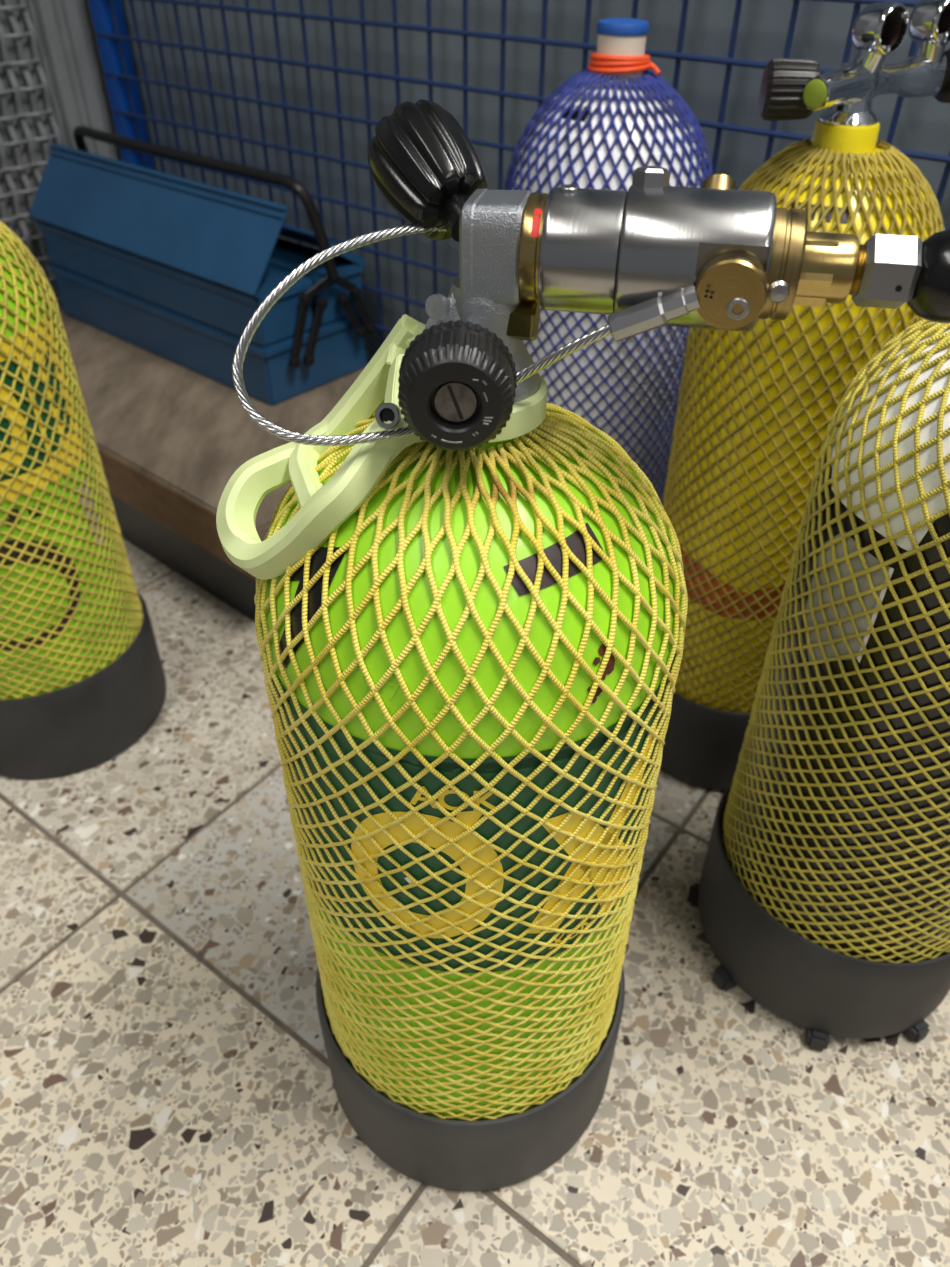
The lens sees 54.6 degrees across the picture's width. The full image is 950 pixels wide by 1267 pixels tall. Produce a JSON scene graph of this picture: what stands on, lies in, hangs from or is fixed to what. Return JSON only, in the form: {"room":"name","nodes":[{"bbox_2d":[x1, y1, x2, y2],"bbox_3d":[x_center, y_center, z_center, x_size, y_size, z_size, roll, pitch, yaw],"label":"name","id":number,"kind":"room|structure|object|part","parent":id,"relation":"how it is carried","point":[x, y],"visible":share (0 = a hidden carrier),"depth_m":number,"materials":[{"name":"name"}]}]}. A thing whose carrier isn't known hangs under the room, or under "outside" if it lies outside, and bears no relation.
{"room":"dive equipment room","nodes":[
{"label":"dive equipment room","id":0,"kind":"room"},
{"bbox_2d":[0,0,122,295],"bbox_3d":[-1.458,-0.946,0.226,0.050,2.600,2.650,28,47,30],"label":"wall","id":1,"kind":"structure","parent":0,"point":[4,19],"depth_m":1.44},
{"bbox_2d":[0,0,63,310],"bbox_3d":[-0.922,-0.799,1.065,0.019,1.261,0.809,28,47,30],"label":"wire mesh panel","id":2,"kind":"object","parent":1,"relation":"attached to","point":[8,7],"visible":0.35,"depth_m":1.42,"materials":[{"name":"grey metal"}]},
{"bbox_2d":[0,539,949,1266],"bbox_3d":[-0.005,0.271,0.860,5.800,0.080,5.200,25,45,28],"label":"floor","id":3,"kind":"structure","parent":0,"point":[168,1097],"depth_m":0.71,"materials":[{"name":"tile"}]},
{"bbox_2d":[27,0,118,160],"bbox_3d":[-0.626,-1.280,1.126,0.022,2.000,0.091,28,47,30],"label":"post","id":4,"kind":"object","parent":3,"relation":"on","point":[62,27],"visible":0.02,"depth_m":1.44,"materials":[{"name":"grey metal"}]},
{"bbox_2d":[0,221,165,778],"bbox_3d":[-0.454,-0.125,0.858,0.227,0.535,0.227,0,39,0],"label":"tank","id":5,"kind":"object","parent":3,"relation":"on","point":[82,675],"visible":1,"depth_m":0.84,"materials":[{"name":"metal"}]},
{"bbox_2d":[0,506,79,650],"bbox_3d":[-0.413,-0.048,0.812,0.115,0.145,0.018,-17,42,-20],"label":"print","id":6,"kind":"object","parent":5,"relation":"attached to","point":[40,545],"depth_m":0.82},
{"bbox_2d":[0,316,86,501],"bbox_3d":[-0.411,-0.179,0.751,0.120,0.126,0.106,0,39,0],"label":"print","id":7,"kind":"object","parent":5,"relation":"attached to","point":[43,435],"depth_m":0.76,"materials":[{"name":"yellow"}]},
{"bbox_2d":[27,348,72,452],"bbox_3d":[-0.354,-0.195,0.770,0.002,0.080,0.035,9,40,11],"label":"print","id":8,"kind":"object","parent":5,"relation":"attached to","point":[49,401],"depth_m":0.77,"materials":[{"name":"yellow"}]},
{"bbox_2d":[60,311,365,621],"bbox_3d":[-0.408,-0.304,1.377,0.783,0.165,0.408,28,47,30],"label":"wooden bench","id":9,"kind":"object","parent":3,"relation":"on","point":[170,437],"visible":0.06,"depth_m":1.20,"materials":[{"name":"brown wood"}]},
{"bbox_2d":[28,125,375,405],"bbox_3d":[-0.417,-0.565,1.350,0.581,0.275,0.198,28,47,30],"label":"toolbox","id":10,"kind":"object","parent":9,"relation":"on","point":[176,269],"visible":1,"depth_m":1.27,"materials":[{"name":"blue metal"}]},
{"bbox_3d":[-0.459,-0.582,1.276,0.547,0.100,0.071,28,47,30],"label":"lid","id":11,"kind":"part","parent":10,"relation":"part of","materials":[{"name":"blue metal"}]},
{"bbox_2d":[35,220,312,346],"bbox_3d":[-0.448,-0.528,1.338,0.540,0.067,0.095,28,47,30],"label":"tray","id":12,"kind":"object","parent":10,"relation":"on","point":[220,307],"depth_m":1.27,"materials":[{"name":"blue metal"}]},
{"bbox_3d":[-0.396,-0.618,1.298,0.540,0.127,0.049,28,47,30],"label":"handle","id":13,"kind":"part","parent":10,"relation":"part of","materials":[{"name":"black metal"}]},
{"bbox_2d":[48,263,366,405],"bbox_3d":[-0.418,-0.492,1.413,0.540,0.082,0.189,28,47,30],"label":"tray","id":14,"kind":"object","parent":10,"relation":"on","point":[279,367],"depth_m":1.30,"materials":[{"name":"blue metal"}]},
{"bbox_3d":[-0.230,-0.399,1.214,0.011,0.091,0.045,28,47,30],"label":"hinge arm","id":15,"kind":"part","parent":10,"relation":"part of","materials":[{"name":"black metal"}]},
{"bbox_3d":[-0.213,-0.404,1.234,0.011,0.083,0.047,28,47,30],"label":"hinge arm","id":16,"kind":"part","parent":10,"relation":"part of","materials":[{"name":"black metal"}]},
{"bbox_2d":[267,237,363,325],"bbox_3d":[-0.385,-0.574,1.395,0.540,0.067,0.088,28,47,30],"label":"tray","id":17,"kind":"object","parent":10,"relation":"on","point":[340,286],"depth_m":1.26,"materials":[{"name":"blue metal"}]},
{"bbox_3d":[-0.380,-0.621,1.365,0.540,0.057,0.081,28,47,30],"label":"lid","id":18,"kind":"part","parent":10,"relation":"part of","materials":[{"name":"blue metal"}]},
{"bbox_3d":[-0.191,-0.461,1.224,0.004,0.039,0.091,28,47,30],"label":"hinge arm","id":19,"kind":"part","parent":10,"relation":"part of","materials":[{"name":"black metal"}]},
{"bbox_3d":[-0.169,-0.439,1.272,0.011,0.069,0.043,28,47,30],"label":"hinge arm","id":20,"kind":"part","parent":10,"relation":"part of","materials":[{"name":"black metal"}]},
{"bbox_3d":[-0.155,-0.450,1.284,0.011,0.071,0.038,28,47,30],"label":"hinge arm","id":21,"kind":"part","parent":10,"relation":"part of","materials":[{"name":"black metal"}]},
{"bbox_2d":[216,99,687,1190],"bbox_3d":[-0.004,0.073,0.527,0.223,0.646,0.220,0,39,0],"label":"tank","id":22,"kind":"object","parent":3,"relation":"on","point":[470,626],"visible":1,"depth_m":0.39,"materials":[{"name":"metal"}]},
{"bbox_2d":[381,409,394,421],"bbox_3d":[-0.034,-0.086,0.362,0.006,0.006,0.004,0,39,0],"label":"socket","id":23,"kind":"object","parent":22,"relation":"attached to","point":[387,415],"depth_m":0.36,"materials":[{"name":"black metal"}]},
{"bbox_3d":[-0.018,-0.184,0.365,0.040,0.047,0.051,-22,44,-25],"label":"knob","id":24,"kind":"part","parent":22,"relation":"part of","materials":[{"name":"black plastic"}]},
{"bbox_3d":[-0.006,-0.162,0.358,0.014,0.018,0.016,-22,44,-25],"label":"stem","id":25,"kind":"part","parent":22,"relation":"part of","materials":[{"name":"black rubber"}]},
{"bbox_3d":[0.001,-0.099,0.389,0.058,0.013,0.058,0,39,0],"label":"carry handle","id":26,"kind":"part","parent":22,"relation":"part of","materials":[{"name":"green plastic"}]},
{"bbox_2d":[232,165,949,445],"bbox_3d":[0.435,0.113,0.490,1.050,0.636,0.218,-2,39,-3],"label":"fitting","id":27,"kind":"object","parent":22,"relation":"attached to","point":[716,255],"visible":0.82,"depth_m":0.32,"materials":[{"name":"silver metal"}]},
{"bbox_2d":[89,0,949,359],"bbox_3d":[0.315,-0.814,0.552,2.356,2.000,0.036,28,47,30],"label":"wire fence","id":28,"kind":"object","parent":3,"relation":"on","point":[108,17],"visible":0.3,"depth_m":1.20,"materials":[{"name":"blue metal"}]},
{"bbox_3d":[-0.562,-1.291,1.139,0.041,2.000,0.034,28,47,30],"label":"post","id":29,"kind":"part","parent":28,"relation":"part of","materials":[{"name":"blue metal"}]},
{"bbox_2d":[504,18,712,504],"bbox_3d":[0.123,-0.273,0.973,0.197,0.628,0.197,-9,40,-12],"label":"tank","id":30,"kind":"object","parent":3,"relation":"on","point":[615,117],"visible":0.36,"depth_m":0.80,"materials":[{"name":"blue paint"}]},
{"bbox_2d":[660,0,949,790],"bbox_3d":[0.261,-0.153,0.799,0.190,0.659,0.190,12,40,15],"label":"tank","id":31,"kind":"object","parent":3,"relation":"on","point":[756,407],"visible":0.56,"depth_m":0.69,"materials":[{"name":"yellow metal"}]},
{"bbox_2d":[680,547,784,619],"bbox_3d":[0.230,-0.041,0.805,0.132,0.048,0.030,17,42,19],"label":"print","id":32,"kind":"object","parent":31,"relation":"attached to","point":[718,587],"depth_m":0.79},
{"bbox_2d":[851,2,908,72],"bbox_3d":[0.263,-0.387,0.605,0.029,0.048,0.027,-20,43,-24],"label":"outlet","id":33,"kind":"object","parent":31,"relation":"attached to","point":[879,30],"depth_m":0.60,"materials":[{"name":"silver metal"}]},
{"bbox_2d":[908,0,949,63],"bbox_3d":[0.312,-0.411,0.631,0.029,0.047,0.027,-21,43,-24],"label":"outlet","id":34,"kind":"object","parent":31,"relation":"attached to","point":[929,20],"depth_m":0.63,"materials":[{"name":"silver metal"}]},
{"bbox_2d":[687,318,949,1051],"bbox_3d":[0.302,0.038,0.628,0.214,0.576,0.214,-4,39,-6],"label":"tank","id":35,"kind":"object","parent":3,"relation":"on","point":[822,894],"visible":0.98,"depth_m":0.58,"materials":[{"name":"metal"}]},
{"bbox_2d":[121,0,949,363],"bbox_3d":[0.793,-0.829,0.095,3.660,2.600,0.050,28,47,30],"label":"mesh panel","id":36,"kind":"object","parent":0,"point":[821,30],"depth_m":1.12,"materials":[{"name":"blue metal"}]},
{"bbox_2d":[587,644,614,703],"bbox_3d":[0.051,0.016,0.377,0.005,0.024,0.017,29,47,31],"label":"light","id":37,"kind":"object","parent":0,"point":[600,657],"depth_m":0.37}
]}

